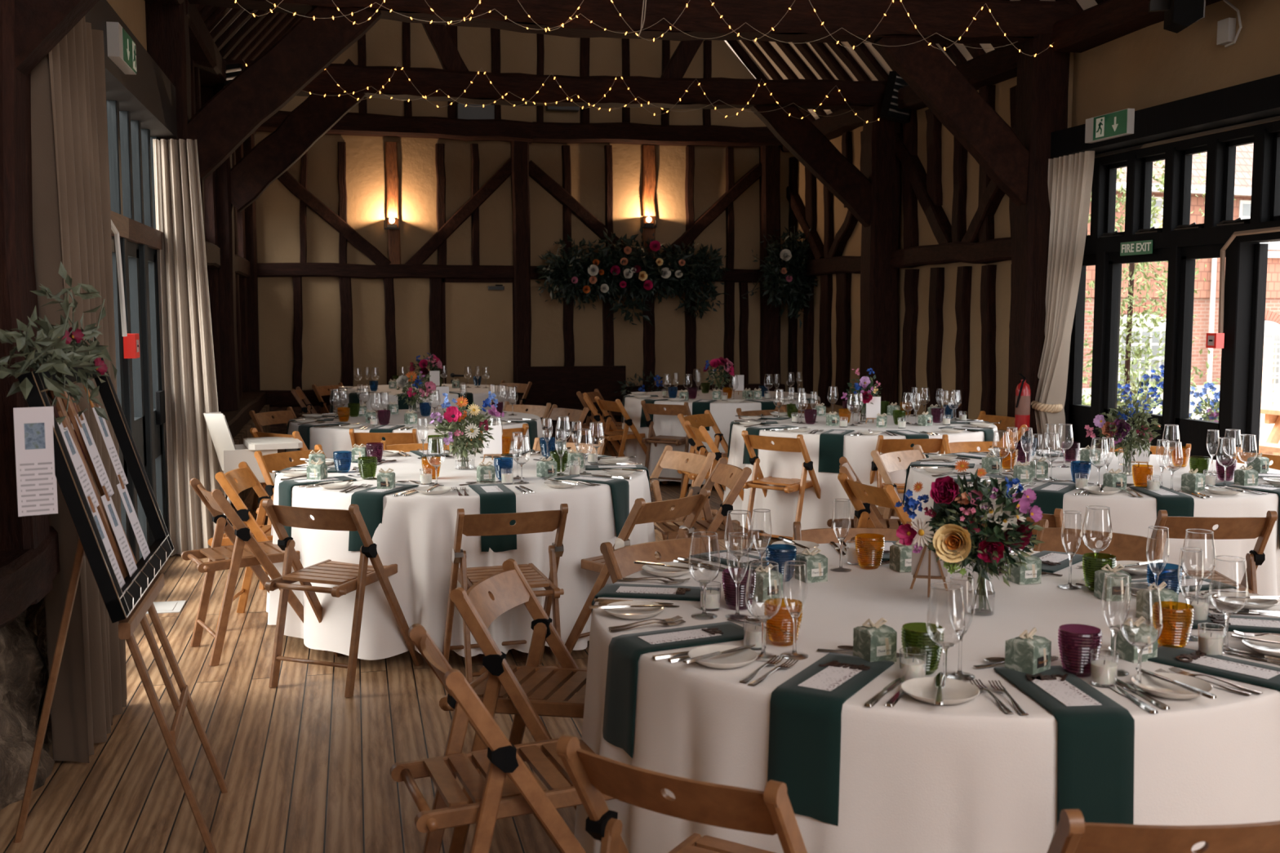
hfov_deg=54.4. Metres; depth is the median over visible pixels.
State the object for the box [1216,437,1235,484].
wine glass
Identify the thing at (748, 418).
plate
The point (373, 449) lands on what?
tumbler
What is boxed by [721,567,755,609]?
tumbler
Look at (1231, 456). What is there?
wine glass
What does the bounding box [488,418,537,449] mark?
napkin
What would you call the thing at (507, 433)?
folding chair
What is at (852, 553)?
glass cup
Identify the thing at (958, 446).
folding chair
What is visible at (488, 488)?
menu card
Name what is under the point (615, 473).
plate
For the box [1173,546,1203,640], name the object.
glass
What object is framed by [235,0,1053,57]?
string
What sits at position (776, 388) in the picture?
glass
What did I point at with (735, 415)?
table knife
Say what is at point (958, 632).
bowl
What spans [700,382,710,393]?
tumbler
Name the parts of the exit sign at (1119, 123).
pictogram panel, green panel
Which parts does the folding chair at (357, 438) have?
backrest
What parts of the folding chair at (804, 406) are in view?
backrest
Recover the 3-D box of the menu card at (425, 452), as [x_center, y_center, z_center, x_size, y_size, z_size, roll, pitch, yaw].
[-1.176,0.143,6.928,0.074,0.001,0.190,-2,6,-22]
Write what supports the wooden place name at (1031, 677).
on the menu card at (1064, 691)
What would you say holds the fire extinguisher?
attached to the wall at (953, 260)
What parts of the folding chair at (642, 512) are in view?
seat rail, slatted seat, backrest, leg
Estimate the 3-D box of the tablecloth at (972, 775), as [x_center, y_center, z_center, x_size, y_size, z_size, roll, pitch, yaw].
[0.838,0.837,3.388,1.934,0.713,1.959,1,5,15]
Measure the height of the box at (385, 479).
0.098 m
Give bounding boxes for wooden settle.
[515,365,629,422]
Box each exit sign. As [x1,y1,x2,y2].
[106,21,136,74]
[1084,108,1134,142]
[1120,240,1152,255]
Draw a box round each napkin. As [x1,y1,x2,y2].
[275,467,337,477]
[278,475,355,537]
[284,417,333,452]
[297,422,350,450]
[322,413,349,417]
[329,388,364,413]
[348,391,377,403]
[348,484,418,551]
[369,425,404,440]
[398,391,414,409]
[409,449,449,457]
[448,391,473,409]
[468,484,516,552]
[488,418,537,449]
[501,448,534,456]
[554,475,629,537]
[585,454,612,459]
[585,464,651,500]
[591,583,719,612]
[602,621,744,758]
[621,395,657,422]
[640,397,671,427]
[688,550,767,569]
[692,399,716,431]
[727,421,777,457]
[742,425,798,464]
[746,399,777,415]
[753,415,789,419]
[767,652,894,826]
[783,396,816,403]
[817,429,854,473]
[855,540,899,560]
[885,430,928,471]
[902,461,974,505]
[933,473,1009,514]
[937,426,994,441]
[947,452,1008,458]
[950,420,994,424]
[993,665,1134,825]
[1026,482,1075,546]
[1032,550,1083,573]
[1035,449,1062,456]
[1128,486,1194,516]
[1130,575,1237,593]
[1147,644,1279,691]
[1177,612,1279,633]
[1213,481,1279,549]
[1257,473,1279,478]
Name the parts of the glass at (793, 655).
stem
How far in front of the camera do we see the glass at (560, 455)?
6.02 m
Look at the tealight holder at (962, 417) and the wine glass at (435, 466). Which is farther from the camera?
the tealight holder at (962, 417)
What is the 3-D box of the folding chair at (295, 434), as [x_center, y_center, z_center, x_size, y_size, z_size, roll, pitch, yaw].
[-2.265,0.399,8.318,0.447,0.793,0.575,4,6,34]
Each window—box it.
[35,0,177,635]
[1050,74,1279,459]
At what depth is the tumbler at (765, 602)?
2.96 m
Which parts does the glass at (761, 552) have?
stem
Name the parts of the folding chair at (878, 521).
backrest, leg, seat rail, slatted seat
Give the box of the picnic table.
[1258,406,1279,455]
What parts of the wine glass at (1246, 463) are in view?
stem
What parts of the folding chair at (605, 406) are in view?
leg, seat rail, backrest, slatted seat, leg, seat rail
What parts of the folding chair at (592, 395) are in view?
leg, backrest, seat rail, leg, slatted seat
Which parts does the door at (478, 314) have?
handle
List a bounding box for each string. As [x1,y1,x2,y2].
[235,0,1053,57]
[243,60,879,123]
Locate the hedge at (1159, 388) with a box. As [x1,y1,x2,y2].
[1081,346,1195,414]
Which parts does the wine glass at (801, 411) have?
stem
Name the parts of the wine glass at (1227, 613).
stem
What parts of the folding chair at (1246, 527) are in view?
backrest, slatted seat, seat rail, leg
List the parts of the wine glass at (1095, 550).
stem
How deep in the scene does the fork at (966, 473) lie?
5.99 m
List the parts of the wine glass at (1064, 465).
stem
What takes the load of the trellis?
on the ground
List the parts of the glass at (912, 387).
stem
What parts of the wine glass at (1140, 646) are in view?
stem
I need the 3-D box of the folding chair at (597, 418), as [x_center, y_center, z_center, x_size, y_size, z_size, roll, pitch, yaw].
[-0.301,0.092,11.619,0.575,0.793,0.447,0,5,-3]
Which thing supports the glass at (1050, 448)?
on the tablecloth at (1130, 515)
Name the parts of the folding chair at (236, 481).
leg, seat rail, backrest, slatted seat, leg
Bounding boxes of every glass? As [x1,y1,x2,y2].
[329,388,341,418]
[337,387,348,417]
[359,385,370,405]
[370,392,382,423]
[417,417,428,458]
[426,437,444,486]
[428,390,439,420]
[489,417,502,457]
[497,384,507,413]
[506,386,517,415]
[511,431,524,479]
[512,435,530,484]
[542,417,552,458]
[555,416,570,450]
[555,429,568,475]
[571,421,582,450]
[575,428,592,474]
[588,422,604,465]
[662,373,671,397]
[688,531,720,619]
[724,510,753,567]
[724,532,749,620]
[728,375,738,399]
[745,560,782,661]
[751,508,771,569]
[773,373,779,398]
[773,389,784,417]
[780,560,808,660]
[786,372,795,395]
[795,371,802,395]
[795,391,807,423]
[797,387,804,417]
[827,386,838,413]
[830,498,851,572]
[847,393,858,426]
[854,392,862,424]
[902,392,914,424]
[910,386,918,416]
[911,393,920,424]
[918,386,929,413]
[925,582,966,679]
[940,390,948,421]
[946,575,974,680]
[947,391,959,421]
[950,389,961,420]
[991,431,1009,476]
[1004,426,1017,471]
[1020,426,1032,464]
[1030,433,1043,481]
[1042,432,1061,479]
[1044,423,1056,467]
[1056,423,1073,467]
[1057,510,1082,589]
[1082,505,1112,580]
[1089,437,1109,486]
[1099,436,1114,484]
[1102,572,1129,676]
[1120,582,1162,692]
[1146,525,1168,586]
[1155,439,1169,487]
[1161,424,1179,468]
[1162,440,1182,491]
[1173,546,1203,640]
[1181,528,1215,613]
[1206,429,1219,475]
[1208,555,1248,653]
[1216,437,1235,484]
[1222,429,1241,458]
[1236,434,1257,468]
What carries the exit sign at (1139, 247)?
attached to the window frame at (1215, 122)
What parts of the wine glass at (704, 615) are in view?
stem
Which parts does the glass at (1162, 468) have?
stem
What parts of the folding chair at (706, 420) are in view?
leg, backrest, slatted seat, leg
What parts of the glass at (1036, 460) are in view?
stem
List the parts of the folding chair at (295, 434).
backrest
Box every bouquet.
[394,370,435,411]
[409,352,442,382]
[429,391,504,466]
[702,356,734,391]
[840,368,882,420]
[894,459,1044,611]
[1084,397,1161,472]
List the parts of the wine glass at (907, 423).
stem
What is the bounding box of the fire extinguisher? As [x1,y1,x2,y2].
[1014,373,1031,431]
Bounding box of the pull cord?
[637,0,646,36]
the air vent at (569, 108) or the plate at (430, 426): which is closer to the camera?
the plate at (430, 426)
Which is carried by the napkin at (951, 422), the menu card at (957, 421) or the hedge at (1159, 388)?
the menu card at (957, 421)
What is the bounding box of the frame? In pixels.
[17,357,174,622]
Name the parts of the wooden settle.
panel, seat, panel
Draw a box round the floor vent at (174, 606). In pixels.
[145,600,186,614]
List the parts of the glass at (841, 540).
stem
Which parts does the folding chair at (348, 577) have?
leg, seat rail, backrest, slatted seat, leg, seat rail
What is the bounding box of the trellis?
[1260,337,1279,407]
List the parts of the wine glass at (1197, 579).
stem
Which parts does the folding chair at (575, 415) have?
leg, backrest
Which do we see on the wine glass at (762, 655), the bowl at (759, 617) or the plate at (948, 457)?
the bowl at (759, 617)
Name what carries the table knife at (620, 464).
on the tablecloth at (416, 532)
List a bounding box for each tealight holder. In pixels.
[369,415,377,426]
[419,468,431,484]
[459,385,465,389]
[501,467,513,484]
[568,460,580,475]
[586,448,598,462]
[662,391,667,396]
[699,581,721,610]
[720,392,727,400]
[742,616,767,650]
[764,391,770,399]
[791,412,799,422]
[839,416,848,426]
[846,540,864,564]
[897,417,906,428]
[899,647,926,682]
[942,414,951,425]
[959,411,967,421]
[1075,472,1088,489]
[1090,648,1119,687]
[1146,475,1160,490]
[1185,591,1209,620]
[1197,622,1225,655]
[1204,470,1217,486]
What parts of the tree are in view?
stem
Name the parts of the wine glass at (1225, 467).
stem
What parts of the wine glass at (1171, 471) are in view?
stem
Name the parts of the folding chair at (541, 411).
backrest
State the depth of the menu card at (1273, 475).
5.95 m
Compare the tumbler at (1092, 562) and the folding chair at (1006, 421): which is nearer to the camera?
the tumbler at (1092, 562)
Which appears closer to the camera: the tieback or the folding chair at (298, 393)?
the tieback
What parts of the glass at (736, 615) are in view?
stem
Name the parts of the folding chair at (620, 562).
backrest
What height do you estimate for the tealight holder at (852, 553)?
0.068 m
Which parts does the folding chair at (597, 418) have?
leg, leg, seat rail, seat rail, slatted seat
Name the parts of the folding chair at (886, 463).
seat rail, leg, backrest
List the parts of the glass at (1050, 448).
stem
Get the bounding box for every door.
[441,278,515,385]
[1245,243,1268,453]
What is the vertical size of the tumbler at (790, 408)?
0.099 m
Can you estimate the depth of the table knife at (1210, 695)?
2.55 m
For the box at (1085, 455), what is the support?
on the tablecloth at (1130, 515)
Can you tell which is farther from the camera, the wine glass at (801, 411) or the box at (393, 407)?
the box at (393, 407)
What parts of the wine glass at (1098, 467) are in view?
stem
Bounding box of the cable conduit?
[111,219,127,336]
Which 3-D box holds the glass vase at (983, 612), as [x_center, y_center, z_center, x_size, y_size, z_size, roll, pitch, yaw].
[0.893,0.421,3.257,0.072,0.134,0.072,-1,5,-13]
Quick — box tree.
[1081,153,1235,418]
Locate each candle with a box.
[369,418,377,425]
[420,473,431,483]
[501,473,512,483]
[568,465,579,474]
[587,453,595,462]
[700,590,719,608]
[721,395,727,399]
[743,626,766,648]
[764,393,770,398]
[791,415,799,422]
[840,420,847,426]
[847,547,863,563]
[897,421,906,427]
[900,657,925,681]
[942,417,950,424]
[959,414,966,420]
[1075,478,1088,488]
[1091,660,1117,684]
[1146,480,1159,490]
[1186,600,1208,620]
[1198,633,1223,655]
[1204,475,1216,484]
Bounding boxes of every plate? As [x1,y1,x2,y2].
[280,469,306,476]
[294,418,317,422]
[302,413,323,417]
[304,458,333,465]
[317,480,353,488]
[333,409,348,413]
[338,386,353,389]
[338,423,362,428]
[341,389,356,391]
[374,391,391,394]
[382,450,399,456]
[415,485,451,494]
[422,424,438,428]
[468,447,482,452]
[489,420,508,424]
[543,480,578,488]
[600,456,629,463]
[604,468,635,475]
[604,600,664,619]
[631,391,647,395]
[633,395,650,398]
[641,562,693,577]
[667,398,684,401]
[688,644,758,668]
[726,399,743,402]
[738,421,761,425]
[740,416,761,420]
[770,412,787,416]
[771,540,819,553]
[776,397,794,400]
[786,427,810,432]
[857,430,882,435]
[900,677,979,705]
[923,466,955,473]
[928,453,957,460]
[940,427,964,432]
[969,422,992,426]
[980,478,1008,484]
[987,448,1014,453]
[1080,448,1107,453]
[1082,486,1120,494]
[1115,560,1147,575]
[1130,672,1213,699]
[1204,486,1244,494]
[1213,592,1279,609]
[1241,635,1279,657]
[1262,477,1279,484]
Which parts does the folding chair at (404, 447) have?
backrest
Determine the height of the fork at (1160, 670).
0.011 m
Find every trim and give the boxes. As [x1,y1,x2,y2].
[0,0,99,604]
[145,0,1077,449]
[200,22,902,413]
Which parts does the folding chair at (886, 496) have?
leg, backrest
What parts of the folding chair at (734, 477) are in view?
seat rail, slatted seat, leg, seat rail, backrest, leg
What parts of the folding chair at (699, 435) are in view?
backrest, leg, seat rail, leg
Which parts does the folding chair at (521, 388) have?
backrest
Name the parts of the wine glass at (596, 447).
stem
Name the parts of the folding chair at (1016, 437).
backrest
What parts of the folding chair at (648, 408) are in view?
leg, seat rail, backrest, slatted seat, seat rail, leg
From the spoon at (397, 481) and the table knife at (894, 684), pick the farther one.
the spoon at (397, 481)
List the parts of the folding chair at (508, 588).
leg, backrest, seat rail, leg, slatted seat, seat rail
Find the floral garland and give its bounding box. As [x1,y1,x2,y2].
[534,226,730,325]
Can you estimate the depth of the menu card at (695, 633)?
3.01 m
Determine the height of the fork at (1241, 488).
0.011 m
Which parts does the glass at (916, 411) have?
stem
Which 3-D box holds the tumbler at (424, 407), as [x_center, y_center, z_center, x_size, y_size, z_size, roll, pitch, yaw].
[-1.620,-0.129,9.397,0.091,0.099,0.091,-3,6,-26]
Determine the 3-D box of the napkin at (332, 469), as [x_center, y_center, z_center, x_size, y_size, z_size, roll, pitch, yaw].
[-1.650,0.337,6.198,0.346,0.248,0.156,0,5,-3]
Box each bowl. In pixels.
[426,438,444,466]
[512,437,530,463]
[688,534,720,582]
[726,534,748,582]
[745,564,782,620]
[751,511,771,553]
[782,564,808,617]
[831,500,851,539]
[925,586,966,646]
[947,578,974,635]
[991,432,1009,457]
[1042,434,1061,460]
[1056,425,1073,448]
[1061,512,1082,555]
[1082,508,1112,551]
[1089,439,1109,466]
[1102,575,1129,631]
[1120,586,1162,646]
[1155,441,1169,466]
[1162,443,1182,471]
[1177,549,1203,599]
[1181,531,1215,579]
[1208,559,1248,613]
[1216,438,1235,466]
[1236,438,1257,462]
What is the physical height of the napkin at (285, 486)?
0.250 m
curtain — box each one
[30,15,127,763]
[152,138,225,555]
[1034,151,1094,450]
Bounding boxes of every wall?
[0,0,270,810]
[243,18,794,445]
[781,0,1279,440]
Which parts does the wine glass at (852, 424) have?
stem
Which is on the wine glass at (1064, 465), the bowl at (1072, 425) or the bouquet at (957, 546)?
the bowl at (1072, 425)
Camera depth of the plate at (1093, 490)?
5.43 m
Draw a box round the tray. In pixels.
[243,436,302,450]
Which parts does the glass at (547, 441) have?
stem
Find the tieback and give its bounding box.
[1031,400,1062,413]
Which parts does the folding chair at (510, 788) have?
backrest, leg, seat rail, leg, slatted seat, seat rail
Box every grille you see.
[223,67,241,87]
[888,75,909,115]
[1194,0,1205,22]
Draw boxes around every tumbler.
[333,450,351,472]
[347,403,359,417]
[357,456,377,479]
[365,442,383,462]
[368,380,377,391]
[377,409,390,425]
[392,375,400,381]
[419,402,431,416]
[427,435,444,453]
[435,377,442,386]
[472,376,481,385]
[491,401,502,415]
[493,457,513,479]
[539,437,555,456]
[549,450,568,471]
[667,386,677,398]
[687,387,697,398]
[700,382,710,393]
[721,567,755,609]
[759,385,768,396]
[764,601,802,643]
[765,544,796,582]
[786,404,798,417]
[804,408,817,424]
[842,400,853,413]
[854,536,884,567]
[880,400,889,414]
[892,409,906,424]
[901,622,944,675]
[930,408,943,422]
[942,404,955,418]
[982,538,1012,573]
[999,448,1018,469]
[1014,442,1032,462]
[1020,436,1037,456]
[1057,623,1102,676]
[1062,441,1079,461]
[1070,460,1091,483]
[1082,552,1116,591]
[1146,562,1182,596]
[1151,606,1194,645]
[1171,446,1189,466]
[1189,456,1209,475]
[1215,457,1237,480]
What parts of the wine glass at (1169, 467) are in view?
stem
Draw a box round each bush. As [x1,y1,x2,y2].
[1088,364,1164,414]
[1189,382,1219,422]
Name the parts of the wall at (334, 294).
post, rail, post, sill, post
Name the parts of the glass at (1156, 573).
stem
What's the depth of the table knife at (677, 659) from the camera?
2.82 m
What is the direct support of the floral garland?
attached to the wall at (334, 294)
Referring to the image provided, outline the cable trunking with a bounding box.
[1217,226,1279,333]
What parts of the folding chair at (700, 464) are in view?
leg, backrest, seat rail, leg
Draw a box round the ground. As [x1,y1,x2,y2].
[1081,383,1279,465]
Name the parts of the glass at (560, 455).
stem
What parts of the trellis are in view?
post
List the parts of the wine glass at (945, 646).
stem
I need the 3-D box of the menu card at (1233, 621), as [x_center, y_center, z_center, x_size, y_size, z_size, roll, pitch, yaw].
[1.557,0.495,3.136,0.190,0.001,0.074,2,6,16]
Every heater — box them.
[215,62,244,92]
[457,103,494,119]
[880,71,911,124]
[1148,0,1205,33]
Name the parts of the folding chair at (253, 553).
leg, backrest, seat rail, leg, slatted seat, seat rail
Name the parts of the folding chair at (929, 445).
leg, slatted seat, backrest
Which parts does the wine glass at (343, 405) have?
stem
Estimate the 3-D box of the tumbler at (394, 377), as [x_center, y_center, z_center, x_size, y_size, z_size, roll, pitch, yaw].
[-2.608,-0.496,13.354,0.091,0.099,0.091,2,6,19]
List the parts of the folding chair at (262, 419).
leg, backrest, slatted seat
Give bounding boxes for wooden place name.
[675,587,691,594]
[701,627,723,634]
[743,559,766,564]
[818,660,870,670]
[866,551,889,553]
[1026,673,1067,681]
[1041,560,1061,565]
[1175,649,1206,662]
[1208,613,1230,624]
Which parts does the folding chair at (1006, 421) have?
backrest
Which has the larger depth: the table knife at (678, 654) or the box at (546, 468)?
the box at (546, 468)
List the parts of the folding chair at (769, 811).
leg, backrest, seat rail, slatted seat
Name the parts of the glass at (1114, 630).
stem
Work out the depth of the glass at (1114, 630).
2.72 m
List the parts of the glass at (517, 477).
stem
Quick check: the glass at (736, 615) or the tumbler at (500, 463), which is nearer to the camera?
the glass at (736, 615)
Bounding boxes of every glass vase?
[453,448,475,469]
[857,406,869,422]
[966,561,995,615]
[1117,448,1136,475]
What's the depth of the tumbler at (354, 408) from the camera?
9.30 m
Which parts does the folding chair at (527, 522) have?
seat rail, leg, slatted seat, backrest, seat rail, leg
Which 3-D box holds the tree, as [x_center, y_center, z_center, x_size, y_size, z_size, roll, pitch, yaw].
[5.677,-1.479,14.348,2.180,3.780,2.357,2,6,24]
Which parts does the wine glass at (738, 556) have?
stem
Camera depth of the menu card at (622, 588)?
3.50 m
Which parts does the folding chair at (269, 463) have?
leg, backrest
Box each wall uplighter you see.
[383,217,399,229]
[640,215,657,227]
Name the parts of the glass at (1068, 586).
stem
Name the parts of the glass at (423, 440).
stem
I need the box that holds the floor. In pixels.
[0,444,791,852]
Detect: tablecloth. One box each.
[266,449,657,660]
[285,408,542,462]
[333,383,515,413]
[574,542,1279,852]
[622,390,820,484]
[723,413,999,537]
[901,450,1279,605]
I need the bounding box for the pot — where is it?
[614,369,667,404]
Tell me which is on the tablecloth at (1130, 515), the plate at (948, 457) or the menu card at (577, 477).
the plate at (948, 457)
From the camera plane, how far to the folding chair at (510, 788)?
2.80 m
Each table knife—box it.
[272,470,306,471]
[288,418,311,420]
[297,413,325,414]
[297,484,312,487]
[304,485,319,487]
[312,480,353,485]
[392,488,415,496]
[402,490,417,495]
[426,484,439,492]
[515,486,527,493]
[519,485,533,493]
[547,479,577,484]
[588,604,673,608]
[591,474,631,477]
[591,475,631,479]
[593,598,673,604]
[595,462,637,464]
[597,456,635,458]
[598,601,679,607]
[599,463,641,465]
[600,468,644,471]
[633,560,697,569]
[652,650,689,659]
[667,655,689,662]
[673,559,722,571]
[677,556,725,568]
[682,644,755,663]
[735,415,764,417]
[777,536,809,549]
[829,542,845,555]
[842,541,848,551]
[863,678,902,706]
[884,688,905,706]
[915,466,955,468]
[921,453,958,456]
[933,671,945,705]
[968,422,999,423]
[980,477,1012,481]
[989,445,1011,450]
[1074,489,1085,495]
[1099,484,1104,492]
[1109,684,1158,713]
[1116,679,1170,709]
[1118,559,1163,568]
[1131,572,1184,577]
[1135,667,1217,698]
[1182,489,1205,497]
[1186,489,1212,497]
[1207,484,1245,492]
[1207,595,1279,599]
[1208,608,1279,613]
[1213,610,1279,616]
[1222,650,1279,664]
[1231,635,1279,644]
[1232,649,1279,661]
[1257,483,1279,485]
[1257,484,1279,487]
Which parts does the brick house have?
pane, pane, pane, pane, window sill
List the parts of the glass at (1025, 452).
stem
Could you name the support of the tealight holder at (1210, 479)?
on the tablecloth at (1130, 515)
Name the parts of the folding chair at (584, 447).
backrest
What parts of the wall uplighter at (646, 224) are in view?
plate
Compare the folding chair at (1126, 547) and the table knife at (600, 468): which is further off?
the table knife at (600, 468)
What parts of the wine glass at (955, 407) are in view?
stem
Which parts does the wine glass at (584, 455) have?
stem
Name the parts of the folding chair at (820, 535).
backrest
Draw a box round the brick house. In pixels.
[1082,142,1279,388]
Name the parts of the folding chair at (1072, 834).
backrest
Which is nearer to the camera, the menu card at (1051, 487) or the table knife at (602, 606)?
the table knife at (602, 606)
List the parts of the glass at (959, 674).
stem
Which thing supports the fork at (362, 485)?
on the tablecloth at (416, 532)
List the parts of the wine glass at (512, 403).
stem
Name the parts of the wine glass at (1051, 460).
stem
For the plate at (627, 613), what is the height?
0.020 m
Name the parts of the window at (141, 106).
frame post, frame post, frame post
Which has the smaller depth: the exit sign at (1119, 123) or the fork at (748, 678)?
the fork at (748, 678)
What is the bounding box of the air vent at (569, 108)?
[546,106,579,111]
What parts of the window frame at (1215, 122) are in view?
frame post, frame post, frame post, head frame, curtain rail, frame post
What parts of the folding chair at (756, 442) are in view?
leg, seat rail, backrest, slatted seat, seat rail, leg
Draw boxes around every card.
[13,406,57,516]
[57,411,99,511]
[75,404,114,496]
[87,496,124,588]
[92,403,128,486]
[101,485,137,577]
[116,474,150,559]
[288,467,330,470]
[294,477,337,482]
[311,422,337,425]
[367,485,402,492]
[377,425,394,428]
[418,450,438,454]
[429,370,439,385]
[435,386,448,405]
[480,485,502,492]
[482,425,502,453]
[499,419,527,421]
[503,449,524,453]
[572,476,613,480]
[598,465,636,467]
[615,586,683,595]
[637,627,720,644]
[709,551,758,563]
[733,374,743,391]
[757,426,784,427]
[798,665,862,691]
[828,430,844,433]
[866,396,880,417]
[870,542,893,553]
[897,431,919,434]
[911,525,947,576]
[920,462,957,465]
[952,475,992,479]
[954,426,981,429]
[956,421,983,422]
[956,453,986,457]
[1031,676,1102,706]
[1035,449,1057,453]
[1039,552,1069,564]
[1040,484,1067,490]
[1128,431,1150,462]
[1141,578,1213,586]
[1146,488,1179,495]
[1182,656,1279,679]
[1219,617,1279,627]
[1230,484,1279,489]
[1257,473,1279,476]
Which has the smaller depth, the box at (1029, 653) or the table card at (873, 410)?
the box at (1029, 653)
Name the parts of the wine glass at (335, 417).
stem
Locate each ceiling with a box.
[195,4,305,60]
[724,0,1106,121]
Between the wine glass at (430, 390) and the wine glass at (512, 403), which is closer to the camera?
the wine glass at (430, 390)
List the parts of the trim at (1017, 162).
post, post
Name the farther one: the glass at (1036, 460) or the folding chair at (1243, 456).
the folding chair at (1243, 456)
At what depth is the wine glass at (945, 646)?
2.61 m
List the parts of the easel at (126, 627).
leg, leg, leg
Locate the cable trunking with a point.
(1222, 264)
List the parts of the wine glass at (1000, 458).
stem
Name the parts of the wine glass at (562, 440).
stem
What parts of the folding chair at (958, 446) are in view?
backrest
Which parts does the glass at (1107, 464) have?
stem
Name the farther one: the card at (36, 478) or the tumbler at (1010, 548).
the tumbler at (1010, 548)
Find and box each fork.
[339,484,367,492]
[343,484,373,492]
[395,480,422,484]
[422,455,455,457]
[451,487,462,495]
[459,480,501,485]
[460,487,468,495]
[542,472,564,479]
[576,480,599,485]
[608,615,682,629]
[608,619,685,631]
[617,578,684,584]
[622,576,690,581]
[727,617,783,633]
[738,548,766,553]
[739,655,784,683]
[747,658,798,685]
[817,648,904,657]
[871,560,889,563]
[916,459,955,462]
[930,471,967,475]
[932,472,969,476]
[968,679,1014,714]
[973,656,1057,668]
[987,680,1028,715]
[1010,481,1027,488]
[1015,482,1035,489]
[1041,571,1062,576]
[1042,480,1075,482]
[1120,489,1137,497]
[1125,488,1143,497]
[1155,668,1252,695]
[1164,617,1179,631]
[1168,666,1262,694]
[1182,590,1247,595]
[1198,593,1217,599]
[1233,630,1279,636]
[1240,488,1268,493]
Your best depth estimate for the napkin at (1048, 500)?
5.42 m
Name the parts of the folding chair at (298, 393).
backrest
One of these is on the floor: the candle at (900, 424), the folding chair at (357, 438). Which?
the folding chair at (357, 438)
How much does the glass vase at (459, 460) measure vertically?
0.098 m
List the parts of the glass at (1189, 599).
stem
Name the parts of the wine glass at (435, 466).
stem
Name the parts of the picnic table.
bench seat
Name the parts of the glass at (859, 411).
stem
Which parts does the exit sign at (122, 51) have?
green panel, pictogram panel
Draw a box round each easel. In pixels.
[13,360,227,852]
[482,453,501,462]
[910,542,948,597]
[1128,461,1150,470]
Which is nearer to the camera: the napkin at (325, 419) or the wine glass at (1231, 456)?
the wine glass at (1231, 456)
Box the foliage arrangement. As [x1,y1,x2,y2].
[0,261,117,430]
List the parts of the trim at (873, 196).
post, post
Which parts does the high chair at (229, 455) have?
leg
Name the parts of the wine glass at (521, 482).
stem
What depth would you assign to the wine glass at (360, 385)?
9.62 m
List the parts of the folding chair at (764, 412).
backrest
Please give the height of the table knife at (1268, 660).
0.006 m
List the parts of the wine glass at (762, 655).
stem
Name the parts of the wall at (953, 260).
rail, wall plate, rail, wall plate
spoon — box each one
[377,460,395,465]
[396,480,435,483]
[421,456,452,459]
[466,480,492,483]
[746,617,796,635]
[837,645,901,654]
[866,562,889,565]
[984,656,1058,662]
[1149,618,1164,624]
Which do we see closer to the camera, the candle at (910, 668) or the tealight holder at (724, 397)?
the candle at (910, 668)
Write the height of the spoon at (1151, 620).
0.011 m
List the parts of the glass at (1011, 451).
stem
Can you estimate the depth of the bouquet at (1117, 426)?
5.96 m
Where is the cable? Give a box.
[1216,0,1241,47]
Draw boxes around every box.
[306,459,327,479]
[308,449,325,464]
[351,443,367,462]
[358,403,366,416]
[365,408,376,422]
[377,468,395,488]
[386,401,398,414]
[388,378,396,388]
[404,410,417,424]
[452,378,459,387]
[476,461,495,483]
[536,456,557,477]
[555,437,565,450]
[567,448,583,468]
[679,389,688,400]
[712,388,720,399]
[742,388,753,399]
[752,563,782,602]
[753,387,761,399]
[795,547,827,583]
[814,403,826,416]
[826,411,839,426]
[853,617,897,662]
[876,413,887,427]
[887,402,900,415]
[889,539,911,572]
[917,411,933,426]
[927,404,939,414]
[981,453,1002,473]
[1004,627,1051,675]
[1006,549,1041,584]
[1013,461,1032,482]
[1030,457,1048,478]
[1080,444,1100,464]
[1093,564,1131,601]
[1102,468,1126,490]
[1110,616,1158,663]
[1135,581,1177,622]
[1181,468,1205,491]
[1233,465,1258,485]
[1247,452,1269,472]
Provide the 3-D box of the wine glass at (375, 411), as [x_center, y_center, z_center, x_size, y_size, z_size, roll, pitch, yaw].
[-1.860,-0.131,8.787,0.084,0.218,0.084,-3,6,-31]
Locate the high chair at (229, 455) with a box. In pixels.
[203,412,302,533]
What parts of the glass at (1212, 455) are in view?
stem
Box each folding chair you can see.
[181,478,328,666]
[208,461,272,631]
[248,406,297,510]
[249,427,307,506]
[253,444,326,590]
[262,498,423,697]
[286,386,317,425]
[311,382,343,413]
[349,428,419,450]
[381,440,453,452]
[390,623,615,852]
[439,558,586,852]
[442,503,568,688]
[466,423,528,448]
[499,380,532,404]
[502,401,551,426]
[532,437,604,454]
[542,404,588,449]
[555,734,807,852]
[564,487,710,653]
[573,388,622,456]
[578,392,624,456]
[591,395,667,484]
[600,528,711,583]
[640,400,691,493]
[648,444,717,540]
[653,457,759,551]
[677,409,728,502]
[677,420,771,538]
[736,406,786,418]
[741,430,821,549]
[774,400,819,413]
[793,521,914,543]
[826,456,901,541]
[837,472,911,542]
[870,434,948,517]
[871,444,926,519]
[942,436,1014,453]
[961,507,1065,534]
[977,410,1016,432]
[999,424,1027,444]
[1032,519,1166,561]
[1047,808,1279,852]
[1109,444,1191,457]
[1151,510,1277,595]
[1232,446,1279,470]
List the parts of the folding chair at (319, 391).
backrest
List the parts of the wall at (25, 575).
sill, wall plate, wall plate, rail, sill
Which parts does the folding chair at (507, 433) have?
backrest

